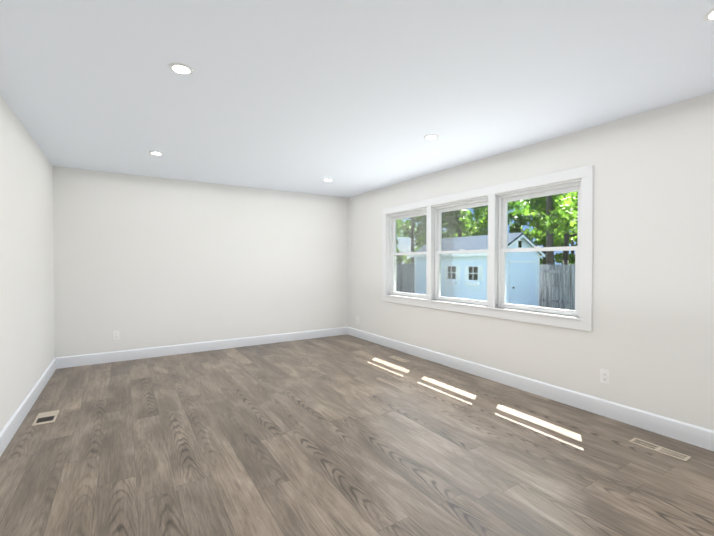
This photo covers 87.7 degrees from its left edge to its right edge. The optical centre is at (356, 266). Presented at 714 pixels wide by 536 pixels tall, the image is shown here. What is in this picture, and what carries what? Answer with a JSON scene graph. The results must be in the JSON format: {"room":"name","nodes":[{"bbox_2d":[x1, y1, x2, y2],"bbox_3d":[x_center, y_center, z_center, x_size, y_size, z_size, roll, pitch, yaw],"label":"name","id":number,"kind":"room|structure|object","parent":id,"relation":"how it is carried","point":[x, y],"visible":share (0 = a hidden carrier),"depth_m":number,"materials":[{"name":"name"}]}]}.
{"room":"empty living room","nodes":[
{"label":"empty living room","id":0,"kind":"room"},
{"bbox_2d":[0,94,54,431],"bbox_3d":[-1.555,0.050,0.989,0.160,2.440,8.450,0,1,-32],"label":"wall","id":1,"kind":"structure","parent":0,"point":[27,354],"depth_m":3.11,"materials":[{"name":"paint"}]},
{"bbox_2d":[0,358,59,456],"bbox_3d":[-1.481,1.202,1.048,0.016,0.135,8.130,0,1,-32],"label":"baseboard","id":2,"kind":"structure","parent":1,"relation":"attached to","point":[7,433],"depth_m":3.05,"materials":[{"name":"white wood"}]},
{"bbox_2d":[53,166,347,357],"bbox_3d":[-1.950,0.001,5.635,4.110,2.440,0.160,0,1,-32],"label":"wall","id":3,"kind":"structure","parent":0,"point":[140,261],"depth_m":5.25,"materials":[{"name":"paint"}]},
{"bbox_2d":[113,331,118,339],"bbox_3d":[-3.117,0.890,4.812,0.072,0.116,0.009,0,1,-32],"label":"outlet","id":4,"kind":"object","parent":3,"relation":"attached to","point":[115,335],"visible":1,"depth_m":4.81,"materials":[{"name":"white plastic"}]},
{"bbox_2d":[56,327,347,367],"bbox_3d":[-1.904,1.155,5.572,4.050,0.135,0.016,0,1,-32],"label":"baseboard","id":5,"kind":"structure","parent":3,"relation":"attached to","point":[124,355],"depth_m":5.26,"materials":[{"name":"white wood"}]},
{"bbox_2d":[0,334,713,535],"bbox_3d":[0.253,1.298,2.137,4.430,0.080,8.450,0,1,-32],"label":"floor","id":6,"kind":"structure","parent":0,"point":[344,435],"depth_m":2.44,"materials":[{"name":"laminate"}]},
{"bbox_2d":[32,410,58,425],"bbox_3d":[-2.562,1.246,3.067,0.140,0.005,0.285,0,1,-32],"label":"floor vent","id":7,"kind":"object","parent":6,"relation":"in","point":[46,417],"visible":1,"depth_m":3.06,"materials":[{"name":"beige metal"}]},
{"bbox_2d":[390,356,408,361],"bbox_3d":[0.559,1.226,4.932,0.100,0.005,0.320,0,1,-32],"label":"floor vent","id":8,"kind":"object","parent":6,"relation":"in","point":[398,358],"visible":1,"depth_m":4.91,"materials":[{"name":"beige metal"}]},
{"bbox_2d":[629,438,691,461],"bbox_3d":[2.071,1.251,2.552,0.100,0.005,0.320,0,1,-32],"label":"floor vent","id":9,"kind":"object","parent":6,"relation":"in","point":[666,451],"visible":1,"depth_m":2.54,"materials":[{"name":"beige metal"}]},
{"bbox_2d":[0,0,713,197],"bbox_3d":[0.253,-1.242,2.111,4.430,0.120,8.450,0,1,-32],"label":"ceiling","id":10,"kind":"structure","parent":0,"point":[350,98],"depth_m":2.35,"materials":[{"name":"white paint"}]},
{"bbox_2d":[149,151,162,154],"bbox_3d":[-2.125,-1.198,3.935,0.136,0.006,0.136,0,1,-32],"label":"recessed light","id":11,"kind":"object","parent":10,"relation":"in","point":[155,153],"visible":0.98,"depth_m":3.93,"materials":[{"name":"white plastic"}]},
{"bbox_2d":[168,63,193,74],"bbox_3d":[-1.052,-1.180,2.225,0.136,0.006,0.136,0,1,-32],"label":"recessed light","id":12,"kind":"object","parent":10,"relation":"in","point":[181,68],"visible":1,"depth_m":2.21,"materials":[{"name":"white plastic"}]},
{"bbox_2d":[424,134,438,139],"bbox_3d":[0.683,-1.193,3.430,0.136,0.006,0.136,0,1,-32],"label":"recessed light","id":13,"kind":"object","parent":10,"relation":"in","point":[431,137],"visible":1,"depth_m":3.42,"materials":[{"name":"white plastic"}]},
{"bbox_2d":[703,8,713,20],"bbox_3d":[1.688,-1.175,1.717,0.136,0.006,0.136,0,1,-32],"label":"recessed light","id":14,"kind":"object","parent":10,"relation":"in","point":[708,15],"visible":1,"depth_m":1.74,"materials":[{"name":"white plastic"}]},
{"bbox_2d":[348,92,713,430],"bbox_3d":[2.061,0.026,3.259,0.160,2.440,8.450,0,1,-32],"label":"wall","id":15,"kind":"structure","parent":0,"point":[647,342],"depth_m":3.00,"materials":[{"name":"paint"}]},
{"bbox_2d":[382,165,593,331],"bbox_3d":[1.269,-0.167,4.496,0.205,1.420,3.030,0,1,-32],"label":"triple window","id":16,"kind":"structure","parent":15,"relation":"in","point":[418,252],"depth_m":4.18,"materials":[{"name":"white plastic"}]},
{"bbox_2d":[348,327,713,450],"bbox_3d":[1.987,1.179,3.224,0.016,0.135,8.130,0,1,-32],"label":"baseboard","id":17,"kind":"structure","parent":15,"relation":"attached to","point":[698,436],"depth_m":3.33,"materials":[{"name":"white wood"}]},
{"bbox_2d":[600,369,609,384],"bbox_3d":[2.067,0.918,3.101,0.009,0.116,0.072,0,1,-32],"label":"outlet","id":18,"kind":"object","parent":15,"relation":"attached to","point":[605,376],"visible":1,"depth_m":3.10,"materials":[{"name":"white plastic"}]},
{"label":"outside","id":19,"kind":"structure","parent":0,"visible":0},
{"bbox_3d":[12.651,1.614,25.550,110.000,0.200,110.000,0,1,-32],"label":"ground","id":20,"kind":"structure","parent":19,"visible":0},
{"bbox_2d":[453,209,473,236],"bbox_3d":[5.557,-4.332,22.795,6.321,11.863,4.810,0,1,-32],"label":"tree","id":21,"kind":"object","parent":20,"relation":"on","point":[463,221],"depth_m":21.86,"materials":[{"name":"green plant"}]},
{"bbox_2d":[465,217,478,233],"bbox_3d":[4.682,-4.612,29.092,7.475,12.290,8.106,0,1,-32],"label":"tree","id":22,"kind":"object","parent":20,"relation":"on","point":[469,226],"depth_m":28.20,"materials":[{"name":"green plant"}]},
{"bbox_2d":[468,219,485,235],"bbox_3d":[8.467,-5.906,40.433,11.007,14.648,9.048,0,1,-32],"label":"tree","id":23,"kind":"object","parent":20,"relation":"on","point":[480,223],"depth_m":38.84,"materials":[{"name":"green plant"}]},
{"bbox_2d":[467,202,519,229],"bbox_3d":[16.057,-4.162,46.575,13.138,11.039,10.720,0,1,-32],"label":"tree","id":24,"kind":"object","parent":20,"relation":"on","point":[510,213],"depth_m":45.16,"materials":[{"name":"green plant"}]},
{"bbox_2d":[452,232,544,306],"bbox_3d":[4.604,0.205,14.842,2.704,2.840,4.447,0,1,-32],"label":"shed","id":25,"kind":"object","parent":20,"relation":"on","point":[531,294],"depth_m":13.28,"materials":[{"name":"blue wood"}]},
{"bbox_2d":[468,205,555,235],"bbox_3d":[11.138,-5.120,29.913,7.609,13.292,8.951,0,1,-32],"label":"tree","id":26,"kind":"object","parent":20,"relation":"on","point":[481,231],"depth_m":31.23,"materials":[{"name":"green plant"}]},
{"bbox_2d":[473,191,577,303],"bbox_3d":[8.974,-4.528,16.675,4.482,12.383,7.708,0,1,-32],"label":"tree","id":27,"kind":"object","parent":20,"relation":"on","point":[570,211],"depth_m":15.93,"materials":[{"name":"green plant"}]},
{"bbox_2d":[508,199,575,279],"bbox_3d":[18.689,-4.115,37.484,11.536,11.120,10.802,0,1,-32],"label":"tree","id":28,"kind":"object","parent":20,"relation":"on","point":[535,232],"depth_m":38.42,"materials":[{"name":"green plant"}]},
{"bbox_2d":[512,208,577,290],"bbox_3d":[12.334,-5.298,22.387,7.650,13.806,5.487,0,1,-32],"label":"tree","id":29,"kind":"object","parent":20,"relation":"on","point":[518,215],"depth_m":21.35,"materials":[{"name":"green plant"}]},
{"bbox_2d":[543,228,563,245],"bbox_3d":[18.836,-6.053,28.421,10.082,15.185,9.034,0,1,-32],"label":"tree","id":30,"kind":"object","parent":20,"relation":"on","point":[556,238],"depth_m":30.33,"materials":[{"name":"green plant"}]},
{"bbox_2d":[534,217,577,264],"bbox_3d":[26.253,-4.439,44.471,11.941,11.632,11.548,0,1,-32],"label":"tree","id":31,"kind":"object","parent":20,"relation":"on","point":[538,242],"depth_m":42.85,"materials":[{"name":"green plant"}]},
{"bbox_2d":[539,264,574,309],"bbox_3d":[4.097,0.714,19.026,0.163,1.735,24.060,0,1,-32],"label":"fence","id":32,"kind":"object","parent":20,"relation":"on","point":[553,285],"depth_m":13.78,"materials":[{"name":"grey wood"}]}
]}

